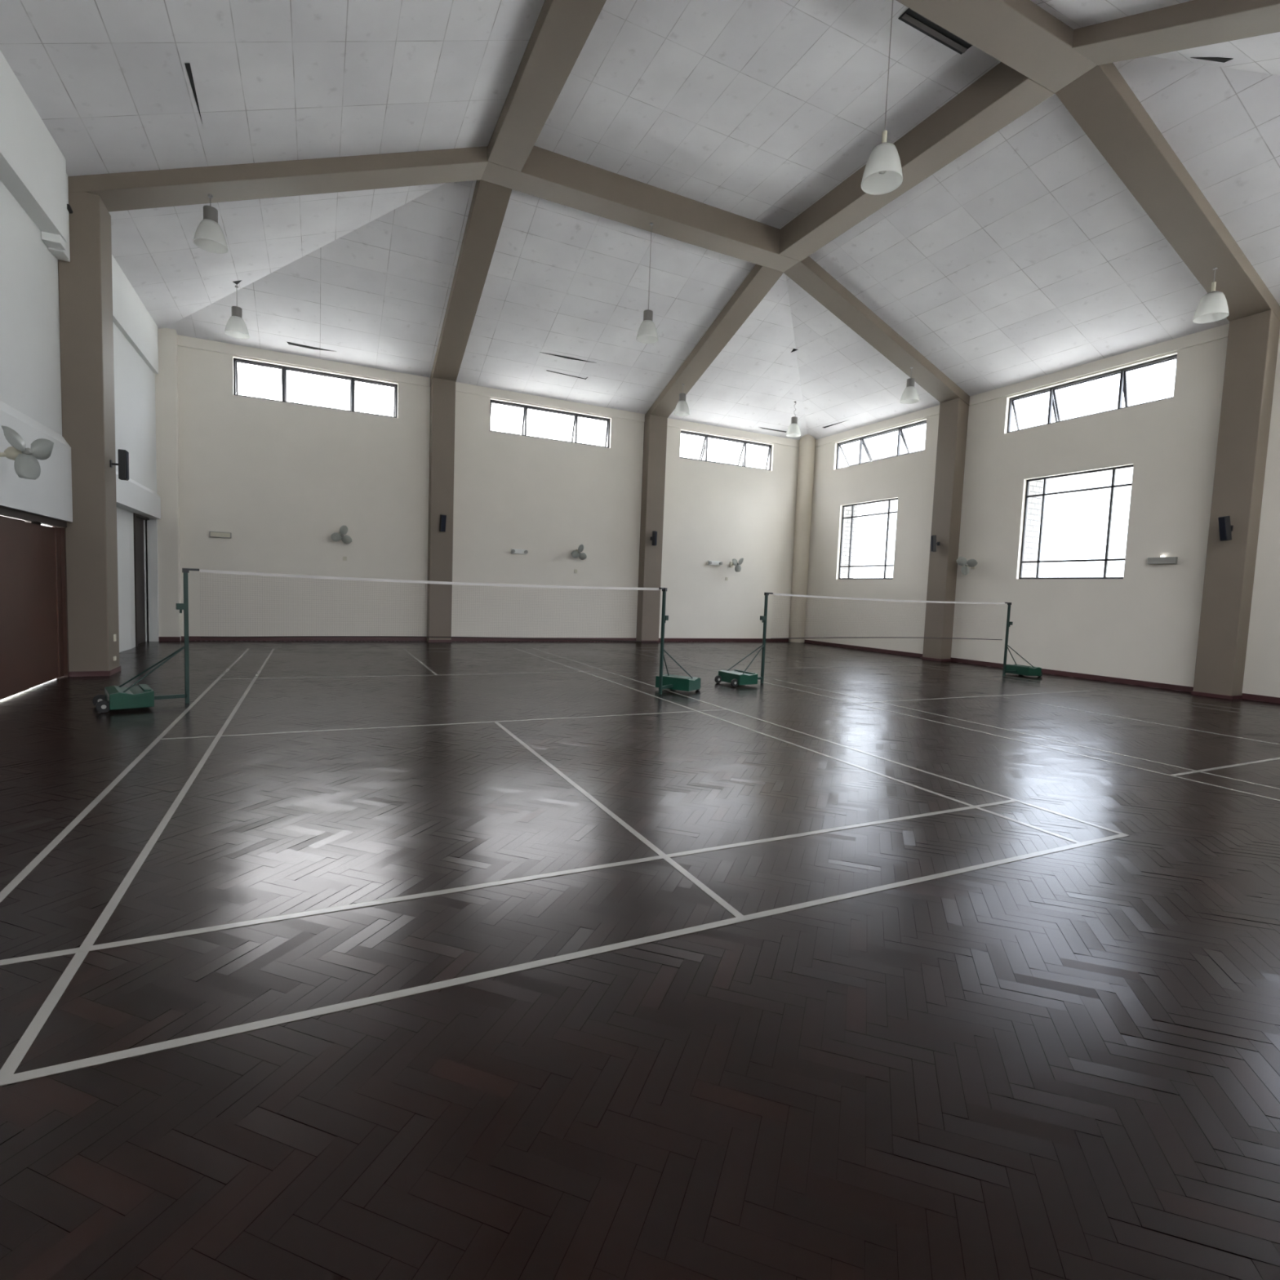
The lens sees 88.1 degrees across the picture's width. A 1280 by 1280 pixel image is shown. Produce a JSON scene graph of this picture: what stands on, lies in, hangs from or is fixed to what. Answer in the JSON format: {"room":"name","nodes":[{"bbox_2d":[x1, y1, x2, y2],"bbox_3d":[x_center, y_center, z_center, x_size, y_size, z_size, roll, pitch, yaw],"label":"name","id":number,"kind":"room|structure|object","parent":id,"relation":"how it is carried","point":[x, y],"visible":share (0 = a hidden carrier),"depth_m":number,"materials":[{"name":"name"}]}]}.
{"room":"sports hall","nodes":[
{"label":"sports hall","id":0,"kind":"room"},
{"bbox_2d":[0,180,159,641],"bbox_3d":[-6.639,-2.435,5.904,0.520,7.050,19.200,0,5,-26],"label":"wall","id":1,"kind":"structure","parent":0,"point":[30,379],"depth_m":8.42,"materials":[{"name":"white paint"}]},
{"bbox_2d":[0,50,67,243],"bbox_3d":[-5.280,-5.268,3.966,0.210,1.080,10.100,0,5,-26],"label":"bulkhead","id":2,"kind":"object","parent":1,"relation":"attached to","point":[33,166],"visible":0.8,"depth_m":7.48,"materials":[{"name":"white paint"}]},
{"bbox_2d":[40,173,72,262],"bbox_3d":[-7.533,-5.596,8.572,0.190,1.140,0.610,0,5,-26],"label":"conduit","id":3,"kind":"object","parent":2,"relation":"attached to","point":[56,245],"visible":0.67,"depth_m":8.55,"materials":[{"name":"white plastic"}]},
{"bbox_2d":[0,506,69,699],"bbox_3d":[-5.647,-0.132,4.325,0.170,2.158,10.730,0,5,-26],"label":"door","id":4,"kind":"structure","parent":1,"relation":"in","point":[34,638],"depth_m":8.11,"materials":[{"name":"brown wood"}]},
{"bbox_2d":[0,400,72,522],"bbox_3d":[-5.144,-1.700,3.535,0.095,1.160,12.330,0,5,-26],"label":"bulkhead","id":5,"kind":"object","parent":1,"relation":"attached to","point":[50,495],"visible":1,"depth_m":7.98,"materials":[{"name":"white paint"}]},
{"bbox_2d":[0,425,53,479],"bbox_3d":[-6.368,-1.898,6.810,0.426,0.499,0.516,4,4,19],"label":"wall fan","id":6,"kind":"object","parent":5,"relation":"attached to","point":[26,464],"visible":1,"depth_m":6.73,"materials":[{"name":"beige plastic"}]},
{"bbox_2d":[111,254,158,373],"bbox_3d":[-9.102,-5.944,11.657,0.080,1.010,5.270,0,5,-26],"label":"bulkhead","id":7,"kind":"object","parent":1,"relation":"attached to","point":[131,316],"visible":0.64,"depth_m":12.16,"materials":[{"name":"white paint"}]},
{"bbox_2d":[115,471,160,519],"bbox_3d":[-9.331,-2.681,11.858,0.300,0.560,5.300,0,5,-26],"label":"bulkhead","id":8,"kind":"object","parent":1,"relation":"attached to","point":[132,496],"visible":0.47,"depth_m":12.52,"materials":[{"name":"white paint"}]},
{"bbox_2d":[133,512,149,646],"bbox_3d":[-10.418,-1.273,13.739,0.180,2.720,1.250,0,5,-26],"label":"door","id":9,"kind":"structure","parent":1,"relation":"in","point":[138,520],"depth_m":13.88,"materials":[{"name":"brown wood"}]},
{"bbox_2d":[116,506,135,652],"bbox_3d":[-9.218,-1.066,11.373,0.105,2.740,4.070,0,5,-26],"label":"wall","id":10,"kind":"structure","parent":0,"point":[125,526],"depth_m":12.57,"materials":[{"name":"white paint"}]},
{"bbox_2d":[177,345,799,641],"bbox_3d":[-4.437,-3.194,17.568,22.400,7.050,0.220,0,5,-26],"label":"wall","id":11,"kind":"structure","parent":0,"point":[281,477],"depth_m":17.29,"materials":[{"name":"beige paint"}]},
{"bbox_2d":[208,531,231,538],"bbox_3d":[-9.509,-2.383,15.005,0.420,0.130,0.074,0,5,-26],"label":"emergency light","id":12,"kind":"object","parent":11,"relation":"attached to","point":[211,534],"visible":1,"depth_m":14.98,"materials":[{"name":"grey plastic"}]},
{"bbox_2d":[233,357,397,417],"bbox_3d":[-7.677,-5.961,15.854,3.520,0.852,0.248,0,5,-26],"label":"window","id":13,"kind":"structure","parent":11,"relation":"in","point":[284,369],"depth_m":15.64,"materials":[{"name":"metal"}]},
{"bbox_2d":[330,525,351,543],"bbox_3d":[-7.219,-2.529,15.868,0.431,0.428,0.419,5,5,32],"label":"wall fan","id":14,"kind":"object","parent":11,"relation":"attached to","point":[340,535],"visible":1,"depth_m":15.79,"materials":[{"name":"beige plastic"}]},
{"bbox_2d":[181,635,788,641],"bbox_3d":[-2.644,-0.015,18.598,17.060,0.100,0.018,0,5,-26],"label":"baseboard","id":15,"kind":"structure","parent":11,"relation":"attached to","point":[190,637],"depth_m":17.56,"materials":[{"name":"brown wood"}]},
{"bbox_2d":[177,334,799,447],"bbox_3d":[-2.390,-6.523,18.122,17.050,0.280,0.035,0,5,-26],"label":"beam","id":16,"kind":"structure","parent":11,"relation":"attached to","point":[182,340],"depth_m":17.00,"materials":[{"name":"beige paint"}]},
{"bbox_2d":[511,548,528,554],"bbox_3d":[-3.284,-2.405,18.006,0.460,0.130,0.130,0,5,-26],"label":"emergency light","id":17,"kind":"object","parent":11,"relation":"attached to","point":[513,550],"visible":1,"depth_m":18.00,"materials":[{"name":"white plastic"}]},
{"bbox_2d":[489,399,609,448],"bbox_3d":[-2.492,-5.949,18.397,3.490,0.852,0.274,0,5,-26],"label":"window","id":18,"kind":"structure","parent":11,"relation":"in","point":[525,407],"depth_m":18.32,"materials":[{"name":"metal"}]},
{"bbox_2d":[571,544,586,559],"bbox_3d":[-1.786,-2.465,18.522,0.438,0.428,0.412,5,5,34],"label":"wall fan","id":19,"kind":"object","parent":11,"relation":"attached to","point":[575,553],"visible":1,"depth_m":18.44,"materials":[{"name":"beige plastic"}]},
{"bbox_2d":[707,560,722,565],"bbox_3d":[2.352,-2.410,20.753,0.500,0.130,0.130,0,5,-26],"label":"emergency light","id":20,"kind":"object","parent":11,"relation":"attached to","point":[709,562],"visible":1,"depth_m":20.75,"materials":[{"name":"white plastic"}]},
{"bbox_2d":[680,430,771,470],"bbox_3d":[2.641,-5.939,20.955,3.460,0.852,0.373,0,5,-26],"label":"window","id":21,"kind":"structure","parent":11,"relation":"in","point":[706,436],"depth_m":20.90,"materials":[{"name":"metal"}]},
{"bbox_2d":[729,558,743,572],"bbox_3d":[2.998,-2.372,20.907,0.458,0.436,0.425,0,5,-26],"label":"wall fan","id":22,"kind":"object","parent":11,"relation":"attached to","point":[737,568],"visible":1,"depth_m":20.81,"materials":[{"name":"beige plastic"}]},
{"bbox_2d":[0,640,1279,1279],"bbox_3d":[1.391,0.808,10.023,18.080,0.007,19.040,0,5,-26],"label":"floor","id":23,"kind":"structure","parent":0,"point":[334,960],"depth_m":2.58,"materials":[{"name":"wood"}]},
{"bbox_2d":[57,191,119,671],"bbox_3d":[-7.777,-2.783,9.358,0.460,6.560,0.572,0,5,-26],"label":"column","id":24,"kind":"structure","parent":23,"relation":"on","point":[85,282],"depth_m":9.16,"materials":[{"name":"beige paint"}]},
{"bbox_2d":[113,634,116,641],"bbox_3d":[-7.666,-0.031,9.662,0.020,0.100,0.080,0,5,-26],"label":"wall socket","id":25,"kind":"object","parent":24,"relation":"attached to","point":[114,635],"visible":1,"depth_m":9.63,"materials":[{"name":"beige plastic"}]},
{"bbox_2d":[109,448,128,480],"bbox_3d":[-7.490,-2.523,9.522,0.202,0.420,0.130,0,5,-26],"label":"loudspeaker","id":26,"kind":"object","parent":24,"relation":"attached to","point":[123,455],"visible":1,"depth_m":9.49,"materials":[{"name":"black plastic"}]},
{"bbox_2d":[126,451,128,479],"bbox_3d":[-7.402,-2.522,9.565,0.007,0.390,0.110,0,5,-26],"label":"grille","id":27,"kind":"object","parent":26,"relation":"attached to","point":[127,453],"depth_m":9.55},
{"bbox_2d":[92,568,199,712],"bbox_3d":[-5.446,-0.035,7.337,0.959,1.550,0.580,-2,6,-43],"label":"net post","id":28,"kind":"object","parent":23,"relation":"on","point":[115,697],"visible":1,"depth_m":7.26,"materials":[{"name":"green metal"}]},
{"bbox_2d":[155,328,181,640],"bbox_3d":[-10.415,-3.358,14.416,0.610,6.780,0.180,0,5,-26],"label":"column","id":29,"kind":"structure","parent":23,"relation":"on","point":[166,379],"depth_m":14.40,"materials":[{"name":"beige paint"}]},
{"bbox_2d":[426,377,455,641],"bbox_3d":[-5.087,-3.257,16.916,0.560,6.620,0.370,0,5,-26],"label":"column","id":30,"kind":"structure","parent":23,"relation":"on","point":[442,392],"depth_m":16.73,"materials":[{"name":"beige paint"}]},
{"bbox_2d":[439,514,446,532],"bbox_3d":[-4.976,-2.937,16.669,0.130,0.426,0.233,-1,5,-36],"label":"loudspeaker","id":31,"kind":"object","parent":30,"relation":"attached to","point":[442,517],"visible":1,"depth_m":16.60,"materials":[{"name":"black plastic"}]},
{"bbox_2d":[635,413,667,642],"bbox_3d":[0.342,-3.243,19.564,0.580,6.620,0.370,0,5,-26],"label":"column","id":32,"kind":"structure","parent":23,"relation":"on","point":[655,437],"depth_m":19.39,"materials":[{"name":"beige paint"}]},
{"bbox_2d":[650,530,657,546],"bbox_3d":[0.406,-2.961,19.295,0.153,0.420,0.214,0,5,-26],"label":"loudspeaker","id":33,"kind":"object","parent":32,"relation":"attached to","point":[654,538],"visible":1,"depth_m":19.21,"materials":[{"name":"black plastic"}]},
{"bbox_2d":[654,531,657,545],"bbox_3d":[0.466,-2.955,19.248,0.007,0.390,0.110,4,5,24],"label":"grille","id":34,"kind":"object","parent":33,"relation":"attached to","point":[655,532],"depth_m":19.22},
{"bbox_2d":[68,636,1242,699],"bbox_3d":[-0.297,0.339,14.922,20.926,0.100,9.433,2,4,-7],"label":"baseboards","id":35,"kind":"structure","parent":23,"relation":"on","point":[76,673],"depth_m":11.69,"materials":[{"name":"brown wood"}]},
{"bbox_2d":[655,587,700,694],"bbox_3d":[0.511,0.005,9.907,0.580,1.550,0.959,5,5,32],"label":"net post","id":36,"kind":"object","parent":23,"relation":"on","point":[668,681],"visible":1,"depth_m":9.83,"materials":[{"name":"green metal"}]},
{"bbox_2d":[200,568,659,642],"bbox_3d":[-2.389,-0.386,8.575,5.660,0.788,0.016,1,4,-20],"label":"net","id":37,"kind":"object","parent":36,"relation":"attached to","point":[207,571],"visible":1,"depth_m":8.34,"materials":[{"name":"white fabric"}]},
{"bbox_2d":[714,592,773,686],"bbox_3d":[1.811,-0.031,11.085,0.959,1.550,0.580,0,5,-30],"label":"net post","id":38,"kind":"object","parent":23,"relation":"on","point":[736,677],"visible":1,"depth_m":11.09,"materials":[{"name":"green metal"}]},
{"bbox_2d":[770,592,1004,639],"bbox_3d":[4.923,-0.398,12.562,5.911,0.788,0.016,0,5,-25],"label":"net","id":39,"kind":"object","parent":38,"relation":"attached to","point":[779,594],"visible":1,"depth_m":12.39,"materials":[{"name":"fabric"}]},
{"bbox_2d":[788,434,815,642],"bbox_3d":[5.390,-3.320,22.012,0.520,6.800,0.520,0,5,-26],"label":"column","id":40,"kind":"structure","parent":23,"relation":"on","point":[806,442],"depth_m":21.80,"materials":[{"name":"beige paint"}]},
{"bbox_2d":[922,398,968,658],"bbox_3d":[7.845,-2.775,17.008,0.370,6.620,0.580,0,5,-26],"label":"column","id":41,"kind":"structure","parent":23,"relation":"on","point":[953,414],"depth_m":16.84,"materials":[{"name":"beige paint"}]},
{"bbox_2d":[930,534,939,551],"bbox_3d":[7.556,-2.466,16.939,0.226,0.424,0.142,2,4,1],"label":"loudspeaker","id":42,"kind":"object","parent":41,"relation":"attached to","point":[933,538],"visible":1,"depth_m":16.88,"materials":[{"name":"black plastic"}]},
{"bbox_2d":[930,535,932,551],"bbox_3d":[7.467,-2.467,16.948,0.034,0.390,0.110,3,4,9],"label":"grille","id":43,"kind":"object","parent":42,"relation":"attached to","point":[931,535],"depth_m":16.96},
{"bbox_2d":[1002,602,1042,676],"bbox_3d":[8.039,-0.010,14.048,0.959,1.550,0.580,1,4,-21],"label":"net post","id":44,"kind":"object","parent":23,"relation":"on","point":[1015,668],"visible":1,"depth_m":13.93,"materials":[{"name":"green metal"}]},
{"bbox_2d":[1192,309,1279,696],"bbox_3d":[10.466,-2.287,11.632,0.370,6.620,0.572,0,5,-26],"label":"column","id":45,"kind":"structure","parent":23,"relation":"on","point":[1252,344],"depth_m":11.49,"materials":[{"name":"beige paint"}]},
{"bbox_2d":[1217,515,1233,541],"bbox_3d":[10.192,-1.937,11.504,0.247,0.426,0.132,2,4,-7],"label":"loudspeaker","id":46,"kind":"object","parent":45,"relation":"attached to","point":[1225,529],"visible":1,"depth_m":11.46,"materials":[{"name":"black plastic"}]},
{"bbox_2d":[1217,517,1226,540],"bbox_3d":[10.113,-1.929,11.496,0.088,0.383,0.110,2,4,-6],"label":"grille","id":47,"kind":"object","parent":46,"relation":"attached to","point":[1222,521],"depth_m":11.48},
{"bbox_2d":[0,0,1279,439],"bbox_3d":[1.273,-7.131,10.613,18.290,2.430,17.070,0,5,-26],"label":"ceiling","id":48,"kind":"structure","parent":0,"point":[1026,255],"depth_m":11.04,"materials":[{"name":"white tile"}]},
{"bbox_2d":[224,285,249,338],"bbox_3d":[-8.097,-6.618,13.297,0.436,0.956,0.436,0,5,-26],"label":"pendant lamp","id":49,"kind":"object","parent":48,"relation":"hanging from","point":[236,327],"visible":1,"depth_m":13.23,"materials":[{"name":"white plastic"}]},
{"bbox_2d":[67,146,488,212],"bbox_3d":[-5.261,-7.172,10.187,5.690,2.493,0.580,0,5,-26],"label":"rafter","id":50,"kind":"object","parent":48,"relation":"attached to","point":[145,189],"visible":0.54,"depth_m":9.98,"materials":[{"name":"beige paint"}]},
{"bbox_2d":[193,194,228,253],"bbox_3d":[-6.328,-6.179,9.757,0.436,0.724,0.436,0,5,-26],"label":"pendant lamp","id":51,"kind":"object","parent":50,"relation":"hanging from","point":[209,236],"visible":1,"depth_m":9.69,"materials":[{"name":"white plastic"}]},
{"bbox_2d":[430,179,511,386],"bbox_3d":[-3.791,-7.410,14.280,0.580,2.496,5.550,0,5,-26],"label":"rafter","id":52,"kind":"object","parent":48,"relation":"attached to","point":[490,201],"visible":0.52,"depth_m":13.52,"materials":[{"name":"beige paint"}]},
{"bbox_2d":[487,0,606,171],"bbox_3d":[-1.112,-8.118,8.791,0.580,0.620,5.390,0,5,-26],"label":"beam","id":53,"kind":"structure","parent":48,"relation":"attached to","point":[562,28],"depth_m":9.22,"materials":[{"name":"beige paint"}]},
{"bbox_2d":[480,145,799,271],"bbox_3d":[0.308,-8.354,12.794,6.640,0.620,0.580,0,5,-26],"label":"beam","id":54,"kind":"structure","parent":48,"relation":"attached to","point":[546,175],"depth_m":12.46,"materials":[{"name":"beige paint"}]},
{"bbox_2d":[635,222,658,343],"bbox_3d":[0.183,-6.958,12.860,0.436,2.180,0.436,0,5,-26],"label":"pendant lamp","id":55,"kind":"object","parent":54,"relation":"hanging from","point":[647,333],"visible":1,"depth_m":12.82,"materials":[{"name":"white plastic"}]},
{"bbox_2d":[644,264,783,417],"bbox_3d":[1.656,-7.396,16.937,0.580,2.496,5.550,0,5,-26],"label":"rafter","id":56,"kind":"object","parent":48,"relation":"attached to","point":[760,280],"visible":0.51,"depth_m":16.21,"materials":[{"name":"beige paint"}]},
{"bbox_2d":[673,383,689,416],"bbox_3d":[1.150,-6.521,17.924,0.436,0.793,0.436,0,5,-26],"label":"pendant lamp","id":57,"kind":"object","parent":56,"relation":"hanging from","point":[682,409],"visible":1,"depth_m":17.83,"materials":[{"name":"white plastic"}]},
{"bbox_2d":[786,401,800,437],"bbox_3d":[4.596,-6.592,19.710,0.436,0.996,0.436,0,5,-26],"label":"pendant lamp","id":58,"kind":"object","parent":48,"relation":"hanging from","point":[793,430],"visible":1,"depth_m":19.63,"materials":[{"name":"white plastic"}]},
{"bbox_2d":[783,256,969,405],"bbox_3d":[5.709,-7.142,15.537,5.520,2.497,0.580,0,5,-26],"label":"rafter","id":59,"kind":"object","parent":48,"relation":"attached to","point":[806,273],"visible":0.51,"depth_m":15.25,"materials":[{"name":"beige paint"}]},
{"bbox_2d":[899,367,919,404],"bbox_3d":[6.554,-6.194,16.035,0.436,0.820,0.436,0,5,-26],"label":"pendant lamp","id":60,"kind":"object","parent":59,"relation":"hanging from","point":[909,396],"visible":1,"depth_m":15.95,"materials":[{"name":"white plastic"}]},
{"bbox_2d":[778,62,1054,261],"bbox_3d":[4.335,-8.104,11.448,0.580,0.620,5.390,0,5,-26],"label":"beam","id":61,"kind":"structure","parent":48,"relation":"attached to","point":[1003,94],"depth_m":10.51,"materials":[{"name":"beige paint"}]},
{"bbox_2d":[897,8,973,54],"bbox_3d":[4.048,-8.084,8.636,1.200,0.029,0.620,0,5,-26],"label":"ceiling vent","id":62,"kind":"object","parent":48,"relation":"in","point":[909,16],"visible":0.39,"depth_m":8.81,"materials":[{"name":"black metal"}]},
{"bbox_2d":[896,0,1097,93],"bbox_3d":[2.915,-7.869,7.445,6.640,0.620,0.580,0,5,-26],"label":"beam","id":63,"kind":"structure","parent":48,"relation":"attached to","point":[1023,36],"depth_m":8.27,"materials":[{"name":"beige paint"}]},
{"bbox_2d":[861,0,902,195],"bbox_3d":[2.824,-6.408,7.533,0.456,2.310,0.456,0,5,-26],"label":"pendant lamp","id":64,"kind":"object","parent":63,"relation":"hanging from","point":[882,173],"visible":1,"depth_m":7.54,"materials":[{"name":"white plastic"}]},
{"bbox_2d":[1054,62,1279,321],"bbox_3d":[8.316,-6.656,10.188,5.520,2.497,0.580,0,5,-26],"label":"rafter","id":65,"kind":"object","parent":48,"relation":"attached to","point":[1100,100],"visible":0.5,"depth_m":9.84,"materials":[{"name":"beige paint"}]},
{"bbox_2d":[1192,266,1229,324],"bbox_3d":[9.321,-5.649,10.769,0.456,0.800,0.456,0,5,-26],"label":"pendant lamp","id":66,"kind":"object","parent":65,"relation":"hanging from","point":[1213,307],"visible":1,"depth_m":10.71,"materials":[{"name":"white plastic"}]},
{"bbox_2d":[1071,0,1279,65],"bbox_3d":[6.699,-6.440,6.590,0.580,2.531,4.530,0,5,-26],"label":"rafter","id":67,"kind":"object","parent":48,"relation":"attached to","point":[1193,24],"visible":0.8,"depth_m":7.52,"materials":[{"name":"beige paint"}]},
{"bbox_2d":[804,332,1279,701],"bbox_3d":[9.736,-2.386,13.801,0.220,7.050,19.040,0,5,-26],"label":"wall","id":68,"kind":"structure","parent":0,"point":[1144,624],"depth_m":14.46,"materials":[{"name":"beige paint"}]},
{"bbox_2d":[841,505,857,577],"bbox_3d":[6.580,-3.056,21.076,0.480,2.700,0.240,0,5,-26],"label":"brick pier","id":69,"kind":"object","parent":68,"relation":"attached to","point":[848,509],"visible":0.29,"depth_m":20.96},
{"bbox_2d":[838,497,897,579],"bbox_3d":[6.827,-2.964,19.792,0.050,2.305,2.295,0,5,-26],"label":"window","id":70,"kind":"structure","parent":68,"relation":"in","point":[888,513],"depth_m":20.12,"materials":[{"name":"metal"}]},
{"bbox_2d":[835,420,926,469],"bbox_3d":[7.221,-5.662,19.511,0.509,0.852,3.520,0,5,-26],"label":"window","id":71,"kind":"structure","parent":68,"relation":"in","point":[899,429],"depth_m":19.73,"materials":[{"name":"metal"}]},
{"bbox_2d":[956,556,977,574],"bbox_3d":[8.118,-1.822,16.299,0.497,0.454,0.397,0,5,-26],"label":"wall fan","id":72,"kind":"object","parent":68,"relation":"attached to","point":[962,561],"visible":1,"depth_m":16.30,"materials":[{"name":"beige plastic"}]},
{"bbox_2d":[815,323,1229,446],"bbox_3d":[9.287,-5.816,14.449,0.035,0.280,16.250,0,5,-26],"label":"beam","id":73,"kind":"structure","parent":68,"relation":"attached to","point":[1221,331],"depth_m":14.46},
{"bbox_2d":[1022,480,1043,577],"bbox_3d":[9.200,-2.569,15.700,0.480,2.700,0.240,0,5,-26],"label":"brick pier","id":74,"kind":"object","parent":68,"relation":"attached to","point":[1036,487],"visible":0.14,"depth_m":15.59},
{"bbox_2d":[804,640,1279,703],"bbox_3d":[9.584,0.792,13.825,0.018,0.100,18.700,0,5,-26],"label":"baseboard","id":75,"kind":"structure","parent":68,"relation":"attached to","point":[1177,687],"depth_m":14.15,"materials":[{"name":"brown wood"}]},
{"bbox_2d":[1018,464,1133,578],"bbox_3d":[9.447,-2.477,14.417,0.050,2.305,2.295,0,5,-26],"label":"window","id":76,"kind":"structure","parent":68,"relation":"in","point":[1113,486],"depth_m":14.59,"materials":[{"name":"metal"}]},
{"bbox_2d":[1006,354,1177,433],"bbox_3d":[9.691,-5.191,14.289,0.373,0.852,3.490,0,5,-26],"label":"window","id":77,"kind":"structure","parent":68,"relation":"in","point":[1122,384],"depth_m":14.29,"materials":[{"name":"metal"}]},
{"bbox_2d":[1146,555,1177,564],"bbox_3d":[10.076,-1.550,12.770,0.070,0.167,0.480,0,5,-26],"label":"emergency light","id":78,"kind":"object","parent":68,"relation":"attached to","point":[1162,560],"visible":1,"depth_m":12.73,"materials":[{"name":"grey plastic"}]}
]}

